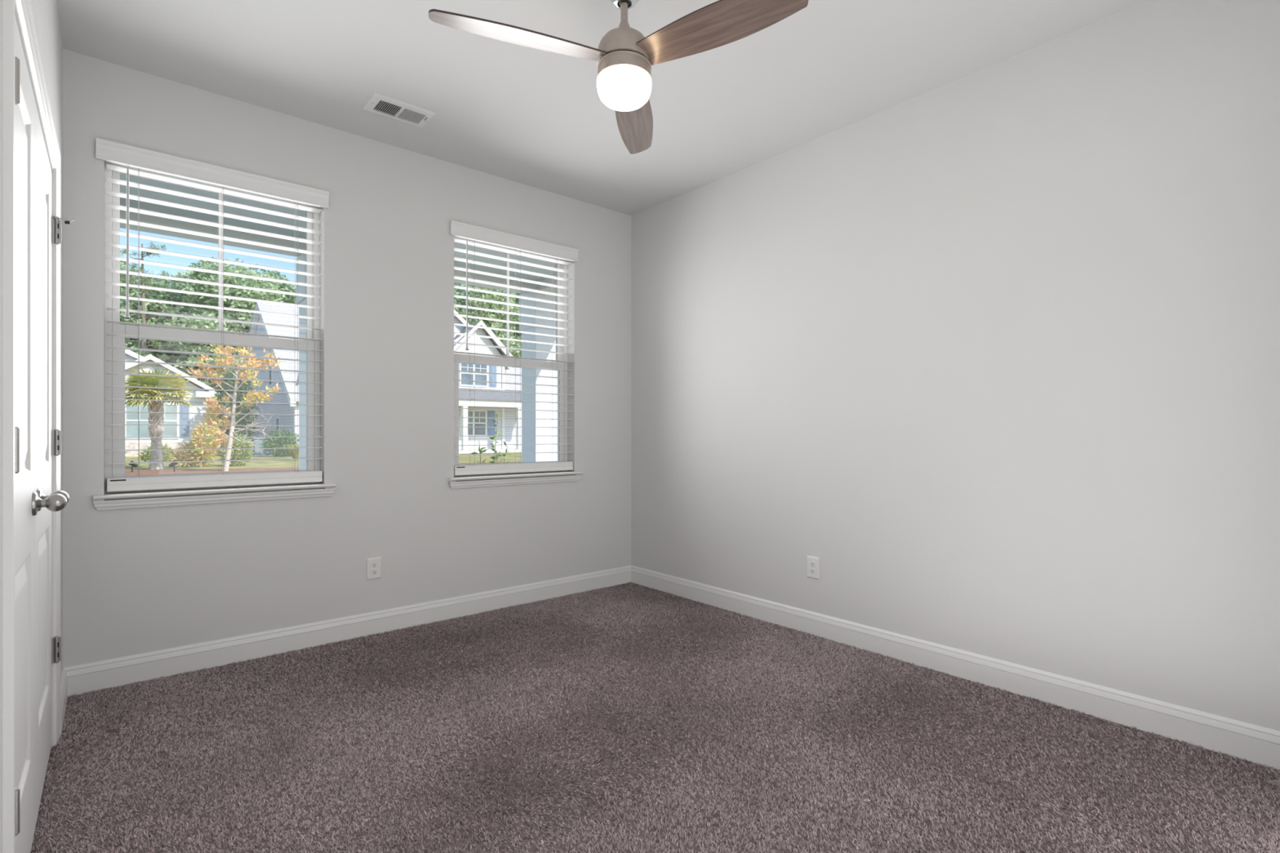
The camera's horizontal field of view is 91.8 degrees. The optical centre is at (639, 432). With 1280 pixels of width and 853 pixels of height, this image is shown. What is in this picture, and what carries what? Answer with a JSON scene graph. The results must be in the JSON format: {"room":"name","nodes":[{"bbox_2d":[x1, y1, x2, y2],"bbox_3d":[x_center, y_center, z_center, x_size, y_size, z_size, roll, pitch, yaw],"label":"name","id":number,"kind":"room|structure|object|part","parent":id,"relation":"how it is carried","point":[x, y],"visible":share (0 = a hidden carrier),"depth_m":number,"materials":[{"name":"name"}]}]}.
{"room":"empty bedroom","nodes":[
{"label":"empty bedroom","id":0,"kind":"room"},
{"bbox_2d":[0,0,62,852],"bbox_3d":[-1.529,-0.252,0.972,0.750,2.740,3.690,0,0,-40],"label":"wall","id":1,"kind":"structure","parent":0,"point":[46,11],"depth_m":1.96,"materials":[{"name":"paint"}]},
{"bbox_2d":[2,0,60,852],"bbox_3d":[-1.722,0.048,1.696,0.135,2.140,1.425,0,0,-40],"label":"door frame","id":2,"kind":"structure","parent":1,"relation":"attached to","point":[25,9],"depth_m":1.20,"materials":[{"name":"white paint"}]},
{"bbox_2d":[14,15,66,852],"bbox_3d":[-1.468,0.091,1.497,0.103,2.026,0.622,0,0,-40],"label":"door","id":3,"kind":"structure","parent":1,"relation":"in","point":[27,501],"depth_m":1.54,"materials":[{"name":"white paint"}]},
{"bbox_3d":[-1.630,0.193,1.687,0.031,0.065,0.065,0,0,-40],"label":"knob","id":4,"kind":"part","parent":3,"relation":"part of","materials":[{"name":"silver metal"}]},
{"bbox_2d":[35,102,74,826],"bbox_3d":[-1.875,0.091,1.976,0.103,2.026,0.630,0,0,-40],"label":"door","id":5,"kind":"structure","parent":1,"relation":"in","point":[43,218],"depth_m":1.94,"materials":[{"name":"white paint"}]},
{"bbox_3d":[-1.712,0.193,1.783,0.031,0.065,0.065,0,0,-40],"label":"knob","id":6,"kind":"part","parent":5,"relation":"part of","materials":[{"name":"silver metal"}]},
{"bbox_3d":[-2.075,0.773,2.212,0.015,0.087,0.004,0,0,-40],"label":"hinge plate","id":7,"kind":"part","parent":5,"relation":"part of","materials":[{"name":"silver metal"}]},
{"bbox_3d":[-2.075,0.036,2.212,0.015,0.087,0.004,0,0,-40],"label":"hinge plate","id":8,"kind":"part","parent":5,"relation":"part of","materials":[{"name":"silver metal"}]},
{"bbox_3d":[-2.075,-0.717,2.212,0.015,0.087,0.004,0,0,-40],"label":"hinge plate","id":9,"kind":"part","parent":5,"relation":"part of","materials":[{"name":"silver metal"}]},
{"bbox_2d":[60,667,67,734],"bbox_3d":[-2.285,1.056,2.451,0.016,0.124,0.458,0,0,-40],"label":"baseboard","id":10,"kind":"structure","parent":1,"relation":"attached to","point":[64,678],"depth_m":2.46,"materials":[{"name":"white paint"}]},
{"bbox_2d":[62,48,631,667],"bbox_3d":[-1.660,-0.252,3.414,4.617,2.740,0.200,0,0,-40],"label":"wall","id":11,"kind":"structure","parent":0,"point":[135,581],"depth_m":3.36,"materials":[{"name":"paint"}]},
{"bbox_2d":[93,160,336,511],"bbox_3d":[-2.039,-0.458,3.043,0.965,1.593,0.205,0,0,-40],"label":"window","id":12,"kind":"structure","parent":11,"relation":"in","point":[110,500],"depth_m":2.95,"materials":[{"name":"white plastic"}]},
{"bbox_3d":[-2.096,-0.841,3.099,0.772,0.703,0.004,0,0,-40],"label":"glass pane","id":13,"kind":"part","parent":12,"relation":"part of","materials":[{"name":"clear glass"}]},
{"bbox_2d":[95,137,328,492],"bbox_3d":[-2.023,-0.503,3.006,0.925,1.529,0.108,0,0,-40],"label":"window blind","id":14,"kind":"object","parent":12,"relation":"attached to","point":[111,152],"visible":1,"depth_m":2.96,"materials":[{"name":"white paint"}]},
{"bbox_3d":[-2.277,-0.497,2.814,0.004,1.430,0.068,0,0,-40],"label":"ladder cord","id":15,"kind":"part","parent":14,"relation":"part of","materials":[{"name":"white fabric"}]},
{"bbox_3d":[-2.030,0.232,3.024,0.863,0.058,0.070,0,0,-40],"label":"rail","id":16,"kind":"part","parent":14,"relation":"part of","materials":[{"name":"white plastic"}]},
{"bbox_3d":[-2.034,-0.497,3.020,0.004,1.430,0.068,0,0,-40],"label":"ladder cord","id":17,"kind":"part","parent":14,"relation":"part of","materials":[{"name":"white fabric"}]},
{"bbox_3d":[-1.791,-0.497,3.228,0.004,1.430,0.068,0,0,-40],"label":"ladder cord","id":18,"kind":"part","parent":14,"relation":"part of","materials":[{"name":"white fabric"}]},
{"bbox_3d":[-2.096,-0.838,3.099,0.828,0.781,0.030,0,0,-40],"label":"sash","id":19,"kind":"part","parent":12,"relation":"part of","materials":[{"name":"white plastic"}]},
{"bbox_3d":[-2.072,-0.114,3.071,0.828,0.752,0.032,0,0,-40],"label":"sash","id":20,"kind":"part","parent":12,"relation":"part of","materials":[{"name":"white plastic"}]},
{"bbox_3d":[-2.014,0.284,3.014,0.962,0.024,0.130,0,0,-40],"label":"sill","id":21,"kind":"part","parent":12,"relation":"part of","materials":[{"name":"white paint"}]},
{"bbox_2d":[63,565,631,696],"bbox_3d":[-1.247,1.056,3.624,3.117,0.124,0.016,0,0,-40],"label":"baseboard","id":22,"kind":"structure","parent":11,"relation":"attached to","point":[108,673],"depth_m":3.22,"materials":[{"name":"white paint"}]},
{"bbox_2d":[366,556,381,580],"bbox_3d":[-1.473,0.754,3.436,0.079,0.117,0.009,0,0,-40],"label":"wall outlet","id":23,"kind":"object","parent":11,"relation":"attached to","point":[373,565],"visible":1,"depth_m":3.43,"materials":[{"name":"white plastic"}]},
{"bbox_2d":[371,569,377,574],"bbox_3d":[-1.471,0.773,3.434,0.033,0.028,0.002,0,0,-40],"label":"receptacle","id":24,"kind":"object","parent":23,"relation":"attached to","point":[373,571],"depth_m":3.43,"materials":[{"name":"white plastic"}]},
{"bbox_2d":[371,562,377,568],"bbox_3d":[-1.471,0.735,3.434,0.033,0.028,0.002,0,0,-40],"label":"receptacle","id":25,"kind":"object","parent":23,"relation":"attached to","point":[374,565],"depth_m":3.43,"materials":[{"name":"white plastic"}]},
{"bbox_2d":[448,236,583,488],"bbox_3d":[-0.824,-0.458,4.076,0.961,1.593,0.205,0,0,-40],"label":"window","id":26,"kind":"structure","parent":11,"relation":"in","point":[544,477],"depth_m":4.13,"materials":[{"name":"white plastic"}]},
{"bbox_3d":[-0.881,-0.838,4.133,0.824,0.781,0.030,0,0,-40],"label":"sash","id":27,"kind":"part","parent":26,"relation":"part of","materials":[{"name":"white plastic"}]},
{"bbox_3d":[-0.857,-0.114,4.105,0.824,0.752,0.032,0,0,-40],"label":"sash","id":28,"kind":"part","parent":26,"relation":"part of","materials":[{"name":"white plastic"}]},
{"bbox_2d":[449,220,578,475],"bbox_3d":[-0.808,-0.503,4.040,0.921,1.529,0.108,0,0,-40],"label":"window blind","id":29,"kind":"object","parent":26,"relation":"attached to","point":[459,229],"visible":0.91,"depth_m":4.00,"materials":[{"name":"white paint"}]},
{"bbox_3d":[-1.046,-0.497,3.861,0.004,1.430,0.068,0,0,-40],"label":"ladder cord","id":30,"kind":"part","parent":29,"relation":"part of","materials":[{"name":"white fabric"}]},
{"bbox_3d":[-0.816,0.232,4.058,0.859,0.058,0.070,0,0,-40],"label":"rail","id":31,"kind":"part","parent":29,"relation":"part of","materials":[{"name":"white plastic"}]},
{"bbox_3d":[-0.803,-0.497,4.068,0.004,1.430,0.068,0,0,-40],"label":"ladder cord","id":32,"kind":"part","parent":29,"relation":"part of","materials":[{"name":"white fabric"}]},
{"bbox_3d":[-0.587,-0.497,4.252,0.004,1.430,0.068,0,0,-40],"label":"ladder cord","id":33,"kind":"part","parent":29,"relation":"part of","materials":[{"name":"white fabric"}]},
{"bbox_3d":[-0.799,0.284,4.048,0.958,0.024,0.130,0,0,-40],"label":"sill","id":34,"kind":"part","parent":26,"relation":"part of","materials":[{"name":"white paint"}]},
{"bbox_2d":[56,0,1146,215],"bbox_3d":[0.151,-1.697,1.286,4.617,0.150,5.790,0,0,-40],"label":"ceiling","id":35,"kind":"structure","parent":0,"point":[535,117],"depth_m":2.77,"materials":[{"name":"white paint"}]},
{"bbox_2d":[363,92,436,128],"bbox_3d":[-1.210,-1.613,3.126,0.300,0.018,0.199,0,0,-40],"label":"ceiling vent","id":36,"kind":"object","parent":35,"relation":"in","point":[380,104],"visible":1,"depth_m":3.11,"materials":[{"name":"white metal"}]},
{"bbox_2d":[428,0,808,154],"bbox_3d":[-0.066,-1.398,2.113,1.146,0.448,1.143,0,0,-40],"label":"ceiling fan","id":37,"kind":"object","parent":35,"relation":"hanging from","point":[624,58],"visible":1,"depth_m":2.12,"materials":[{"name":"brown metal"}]},
{"bbox_3d":[-0.400,-1.317,2.063,0.581,0.006,0.152,-2,16,-25],"label":"fan blade","id":38,"kind":"part","parent":37,"relation":"part of","materials":[{"name":"brown wood"}]},
{"bbox_3d":[-0.056,-1.220,2.222,0.197,0.092,0.197,0,0,-40],"label":"lamp shade","id":39,"kind":"part","parent":37,"relation":"part of","materials":[{"name":"white glass"}]},
{"bbox_3d":[-0.023,-1.317,2.599,0.152,0.006,0.581,-16,-3,4],"label":"fan blade","id":40,"kind":"part","parent":37,"relation":"part of","materials":[{"name":"brown wood"}]},
{"bbox_3d":[0.253,-1.317,2.005,0.581,0.006,0.152,2,-14,35],"label":"fan blade","id":41,"kind":"part","parent":37,"relation":"part of","materials":[{"name":"brown wood"}]},
{"bbox_2d":[30,582,1279,852],"bbox_3d":[0.151,1.178,1.286,4.617,0.120,5.790,0,0,-40],"label":"floor","id":42,"kind":"structure","parent":0,"point":[557,812],"depth_m":2.06,"materials":[{"name":"carpet"}]},
{"bbox_2d":[31,582,1279,852],"bbox_3d":[-0.061,1.113,2.219,3.119,0.010,3.688,0,0,-40],"label":"carpet","id":43,"kind":"structure","parent":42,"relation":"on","point":[1267,806],"depth_m":2.16,"materials":[{"name":"carpet"}]},
{"bbox_2d":[631,0,1279,731],"bbox_3d":[1.860,-0.252,2.608,0.300,2.740,5.590,0,0,-40],"label":"wall","id":44,"kind":"structure","parent":0,"point":[994,348],"depth_m":2.67,"materials":[{"name":"paint"}]},
{"bbox_2d":[807,555,819,579],"bbox_3d":[0.957,0.748,3.432,0.009,0.117,0.079,0,0,-40],"label":"wall outlet","id":45,"kind":"object","parent":44,"relation":"attached to","point":[813,563],"visible":1,"depth_m":3.43,"materials":[{"name":"white plastic"}]},
{"bbox_2d":[809,568,815,573],"bbox_3d":[0.955,0.767,3.429,0.002,0.028,0.033,0,0,-40],"label":"receptacle","id":46,"kind":"object","parent":45,"relation":"attached to","point":[812,571],"depth_m":3.43,"materials":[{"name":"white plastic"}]},
{"bbox_2d":[809,561,815,566],"bbox_3d":[0.955,0.729,3.429,0.002,0.028,0.033,0,0,-40],"label":"receptacle","id":47,"kind":"object","parent":45,"relation":"attached to","point":[811,563],"depth_m":3.43,"materials":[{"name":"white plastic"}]},
{"bbox_2d":[631,565,1279,769],"bbox_3d":[1.124,1.056,3.229,0.016,0.124,3.690,0,0,-40],"label":"baseboard","id":48,"kind":"structure","parent":44,"relation":"attached to","point":[1258,744],"depth_m":2.65,"materials":[{"name":"white paint"}]},
{"label":"outside","id":49,"kind":"structure","parent":0,"visible":0},
{"bbox_2d":[124,442,521,470],"bbox_3d":[-37.875,1.418,64.510,140.000,0.100,139.800,0,0,-40],"label":"lawn","id":50,"kind":"structure","parent":49,"point":[513,457],"depth_m":29.08,"materials":[{"name":"green plant"}]},
{"bbox_2d":[120,250,148,355],"bbox_3d":[-46.611,-7.328,51.878,10.627,17.398,9.835,0,0,27],"label":"tree","id":51,"kind":"object","parent":50,"relation":"on","point":[122,267],"visible":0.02,"depth_m":52.77,"materials":[{"name":"green plant"}]},
{"bbox_2d":[120,241,183,361],"bbox_3d":[-38.743,-6.755,48.333,4.658,16.252,4.053,0,0,21],"label":"pine tree","id":52,"kind":"object","parent":50,"relation":"on","point":[143,278],"visible":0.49,"depth_m":48.03,"materials":[{"name":"green plant"}]},
{"bbox_2d":[120,271,192,376],"bbox_3d":[-46.338,-6.902,57.314,10.511,16.549,8.729,0,0,-42],"label":"tree","id":53,"kind":"object","parent":50,"relation":"on","point":[152,306],"visible":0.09,"depth_m":56.66,"materials":[{"name":"green plant"}]},
{"bbox_2d":[136,444,177,462],"bbox_3d":[-21.828,0.986,28.137,1.612,1.023,1.425,0,0,-40],"label":"shrub","id":54,"kind":"object","parent":50,"relation":"on","point":[147,455],"visible":0.41,"depth_m":27.95,"materials":[{"name":"green plant"}]},
{"bbox_2d":[124,367,197,469],"bbox_3d":[-18.009,-0.530,23.017,2.930,3.815,2.900,0,0,-40],"label":"palm","id":55,"kind":"object","parent":50,"relation":"on","point":[144,380],"visible":0.88,"depth_m":22.84,"materials":[{"name":"green plant"}]},
{"bbox_2d":[127,274,213,417],"bbox_3d":[-46.407,-7.170,62.329,9.648,17.083,9.290,0,0,13],"label":"tree","id":56,"kind":"object","parent":50,"relation":"on","point":[170,283],"visible":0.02,"depth_m":60.64,"materials":[{"name":"green plant"}]},
{"bbox_2d":[124,349,219,456],"bbox_3d":[-35.351,-2.392,39.938,12.000,7.520,16.500,0,0,-40],"label":"house","id":57,"kind":"structure","parent":50,"relation":"on","point":[130,418],"depth_m":36.33,"materials":[{"name":"white"}]},
{"bbox_2d":[141,365,155,373],"bbox_3d":[-28.257,-3.632,35.752,0.880,0.400,0.070,0,0,-40],"label":"gable vent","id":58,"kind":"object","parent":57,"relation":"attached to","point":[146,368],"depth_m":35.69,"materials":[{"name":"white paint"}]},
{"bbox_3d":[-28.191,-0.682,35.829,2.300,1.880,0.020,0,0,-40],"label":"pane","id":59,"kind":"part","parent":57,"relation":"part of","materials":[{"name":"clear glass"}]},
{"bbox_2d":[179,404,189,436],"bbox_3d":[-27.029,-0.682,36.794,0.440,2.000,0.075,0,0,-40],"label":"shutter","id":60,"kind":"object","parent":57,"relation":"hanging from","point":[184,418],"depth_m":36.77,"materials":[{"name":"blue"}]},
{"bbox_2d":[168,443,200,467],"bbox_3d":[-17.874,0.954,24.416,1.148,1.114,1.080,0,0,-40],"label":"flowering shrub","id":61,"kind":"object","parent":50,"relation":"on","point":[182,454],"visible":0.82,"depth_m":24.25,"materials":[{"name":"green plant"}]},
{"bbox_2d":[170,273,221,428],"bbox_3d":[-50.218,-8.157,69.872,9.597,19.060,10.633,0,0,-39],"label":"tree","id":62,"kind":"object","parent":50,"relation":"on","point":[183,276],"visible":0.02,"depth_m":67.83,"materials":[{"name":"green plant"}]},
{"bbox_2d":[187,420,217,466],"bbox_3d":[-17.275,0.503,24.552,1.104,1.984,1.157,0,0,-40],"label":"flowering shrub","id":63,"kind":"object","parent":50,"relation":"on","point":[197,432],"visible":0.69,"depth_m":24.39,"materials":[{"name":"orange plant"}]},
{"bbox_2d":[160,256,286,438],"bbox_3d":[-38.523,-7.449,57.840,11.030,17.640,10.833,0,0,5],"label":"tree","id":64,"kind":"object","parent":50,"relation":"on","point":[197,275],"visible":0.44,"depth_m":56.07,"materials":[{"name":"green plant"}]},
{"bbox_2d":[210,364,259,455],"bbox_3d":[-23.718,-1.229,36.375,2.448,5.576,2.348,0,0,-40],"label":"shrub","id":65,"kind":"object","parent":50,"relation":"on","point":[245,410],"visible":0.41,"depth_m":36.13,"materials":[{"name":"green plant"}]},
{"bbox_2d":[218,432,254,466],"bbox_3d":[-16.428,0.737,25.258,1.334,1.546,1.396,0,0,-40],"label":"shrub","id":66,"kind":"object","parent":50,"relation":"on","point":[238,444],"visible":0.66,"depth_m":25.17,"materials":[{"name":"green plant"}]},
{"bbox_2d":[223,263,296,372],"bbox_3d":[-38.545,-7.945,63.406,10.407,18.635,8.771,0,0,-37],"label":"tree","id":67,"kind":"object","parent":50,"relation":"on","point":[289,287],"visible":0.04,"depth_m":62.78,"materials":[{"name":"green plant"}]},
{"bbox_2d":[248,437,278,456],"bbox_3d":[-22.028,0.843,36.240,1.300,1.050,1.300,0,0,-40],"label":"air conditioner","id":68,"kind":"object","parent":50,"relation":"on","point":[256,453],"visible":0.4,"depth_m":35.71,"materials":[{"name":"metal"}]},
{"bbox_2d":[258,429,298,457],"bbox_3d":[-20.244,0.632,35.025,2.252,1.787,2.194,0,0,-40],"label":"shrub","id":69,"kind":"object","parent":50,"relation":"on","point":[267,442],"visible":0.8,"depth_m":34.70,"materials":[{"name":"green plant"}]},
{"bbox_2d":[276,444,298,460],"bbox_3d":[-16.795,0.962,30.338,1.984,0.811,2.063,0,0,-40],"label":"ornamental grass","id":70,"kind":"object","parent":50,"relation":"on","point":[294,451],"depth_m":30.11,"materials":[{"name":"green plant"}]},
{"bbox_2d":[124,461,521,475],"bbox_3d":[-13.179,1.353,22.367,21.000,0.030,8.000,0,0,-40],"label":"mulch bed","id":71,"kind":"object","parent":50,"relation":"on","point":[127,473],"visible":0.25,"depth_m":21.75,"materials":[{"name":"brown soil"}]},
{"bbox_2d":[128,460,137,471],"bbox_3d":[-17.124,1.145,20.955,0.257,0.386,0.146,0,0,-40],"label":"garden light","id":72,"kind":"object","parent":71,"relation":"on","point":[131,464],"visible":0.7,"depth_m":20.94,"materials":[{"name":"black plastic"}]},
{"bbox_2d":[168,460,177,471],"bbox_3d":[-15.821,1.145,21.012,0.257,0.386,0.146,0,0,-40],"label":"garden light","id":73,"kind":"object","parent":71,"relation":"on","point":[171,464],"visible":0.76,"depth_m":20.97,"materials":[{"name":"black plastic"}]},
{"bbox_2d":[186,344,281,471],"bbox_3d":[-14.079,-1.048,21.726,2.934,4.855,1.524,0,0,3],"label":"young tree","id":74,"kind":"object","parent":71,"relation":"on","point":[251,362],"visible":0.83,"depth_m":21.56,"materials":[{"name":"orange plant"}]},
{"bbox_2d":[236,302,521,455],"bbox_3d":[-19.688,-3.987,48.998,18.000,10.710,23.800,0,0,-40],"label":"house","id":75,"kind":"structure","parent":50,"relation":"on","point":[286,409],"depth_m":43.16,"materials":[{"name":"grey"}]},
{"bbox_3d":[-27.052,-5.342,44.012,0.280,7.680,21.850,0,0,-40],"label":"rake trim","id":76,"kind":"part","parent":75,"relation":"part of","materials":[{"name":"white paint"}]},
{"bbox_3d":[-24.658,-3.807,41.356,0.025,1.250,0.540,0,0,-40],"label":"pane","id":77,"kind":"part","parent":75,"relation":"part of","materials":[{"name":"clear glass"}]},
{"bbox_3d":[-11.491,-0.182,40.630,0.320,3.100,0.270,0,0,-40],"label":"porch post","id":78,"kind":"part","parent":75,"relation":"part of","materials":[{"name":"white"}]},
{"bbox_3d":[-11.588,-4.102,43.259,1.900,1.600,0.020,0,0,-40],"label":"pane","id":79,"kind":"part","parent":75,"relation":"part of","materials":[{"name":"clear glass"}]},
{"bbox_3d":[-11.607,-0.657,43.242,1.750,1.650,0.020,0,0,-40],"label":"pane","id":80,"kind":"part","parent":75,"relation":"part of","materials":[{"name":"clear glass"}]},
{"bbox_2d":[487,410,495,435],"bbox_3d":[-10.563,-0.662,44.107,0.560,1.760,0.075,0,0,-40],"label":"shutter","id":81,"kind":"object","parent":75,"relation":"hanging from","point":[491,414],"depth_m":44.07,"materials":[{"name":"blue"}]},
{"bbox_2d":[488,365,496,386],"bbox_3d":[-10.472,-4.112,44.185,0.560,1.740,0.075,0,0,-40],"label":"shutter","id":82,"kind":"object","parent":75,"relation":"hanging from","point":[492,377],"depth_m":44.13,"materials":[{"name":"blue"}]},
{"bbox_3d":[-8.422,-0.182,43.241,0.320,3.100,0.270,0,0,-40],"label":"porch post","id":83,"kind":"part","parent":75,"relation":"part of","materials":[{"name":"white"}]},
{"bbox_2d":[453,282,469,319],"bbox_3d":[-22.499,-8.354,64.817,8.209,19.455,9.885,0,0,-41],"label":"tree","id":84,"kind":"object","parent":50,"relation":"on","point":[455,289],"visible":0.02,"depth_m":64.46,"materials":[{"name":"green plant"}]},
{"bbox_2d":[453,282,471,317],"bbox_3d":[-22.834,-10.562,70.580,10.311,23.871,10.665,0,0,9],"label":"tree","id":85,"kind":"object","parent":50,"relation":"on","point":[461,291],"visible":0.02,"depth_m":68.68,"materials":[{"name":"green plant"}]},
{"bbox_2d":[455,285,521,359],"bbox_3d":[-16.695,-7.607,68.999,9.958,17.961,9.750,0,0,-11],"label":"tree","id":86,"kind":"object","parent":50,"relation":"on","point":[513,344],"visible":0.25,"depth_m":67.12,"materials":[{"name":"green plant"}]},
{"bbox_2d":[471,413,519,463],"bbox_3d":[-1.525,0.579,6.570,0.586,1.583,0.271,0,0,-7],"label":"shrub","id":87,"kind":"object","parent":50,"relation":"on","point":[493,458],"visible":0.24,"depth_m":6.57,"materials":[{"name":"green plant"}]},
{"bbox_2d":[468,284,521,337],"bbox_3d":[-17.052,-9.046,75.225,8.827,20.838,10.473,0,0,-36],"label":"tree","id":88,"kind":"object","parent":50,"relation":"on","point":[468,285],"visible":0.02,"depth_m":73.38,"materials":[{"name":"green plant"}]},
{"bbox_2d":[502,292,521,338],"bbox_3d":[-11.947,-9.386,73.712,10.933,21.518,9.080,0,0,19],"label":"tree","id":89,"kind":"object","parent":50,"relation":"on","point":[517,294],"visible":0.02,"depth_m":71.48,"materials":[{"name":"green plant"}]},
{"bbox_3d":[-1.447,1.258,4.875,6.200,0.220,1.750,0,0,-40],"label":"floor","id":90,"kind":"structure","parent":50,"relation":"on","visible":0},
{"bbox_2d":[295,253,306,470],"bbox_3d":[-2.490,-0.110,4.855,0.306,2.515,0.306,0,0,-40],"label":"porch column","id":91,"kind":"structure","parent":90,"relation":"on","point":[299,267],"depth_m":4.78,"materials":[{"name":"white paint"}]},
{"bbox_2d":[519,291,556,462],"bbox_3d":[-0.985,-0.110,6.135,0.306,2.515,0.306,0,0,-40],"label":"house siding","id":92,"kind":"structure","parent":90,"relation":"on","point":[529,435],"depth_m":6.02,"materials":[{"name":"white paint"}]},
{"bbox_2d":[120,204,555,293],"bbox_3d":[-2.856,-1.417,3.598,6.400,0.100,1.630,0,0,-40],"label":"beam","id":93,"kind":"structure","parent":92,"relation":"on","point":[144,218],"depth_m":4.49,"materials":[{"name":"white paint"}]},
{"bbox_2d":[120,173,555,280],"bbox_3d":[-2.860,-1.550,3.804,6.660,0.165,1.950,0,0,-40],"label":"ceiling","id":94,"kind":"structure","parent":93,"relation":"on","point":[132,190],"depth_m":4.18,"materials":[{"name":"white"}]}
]}

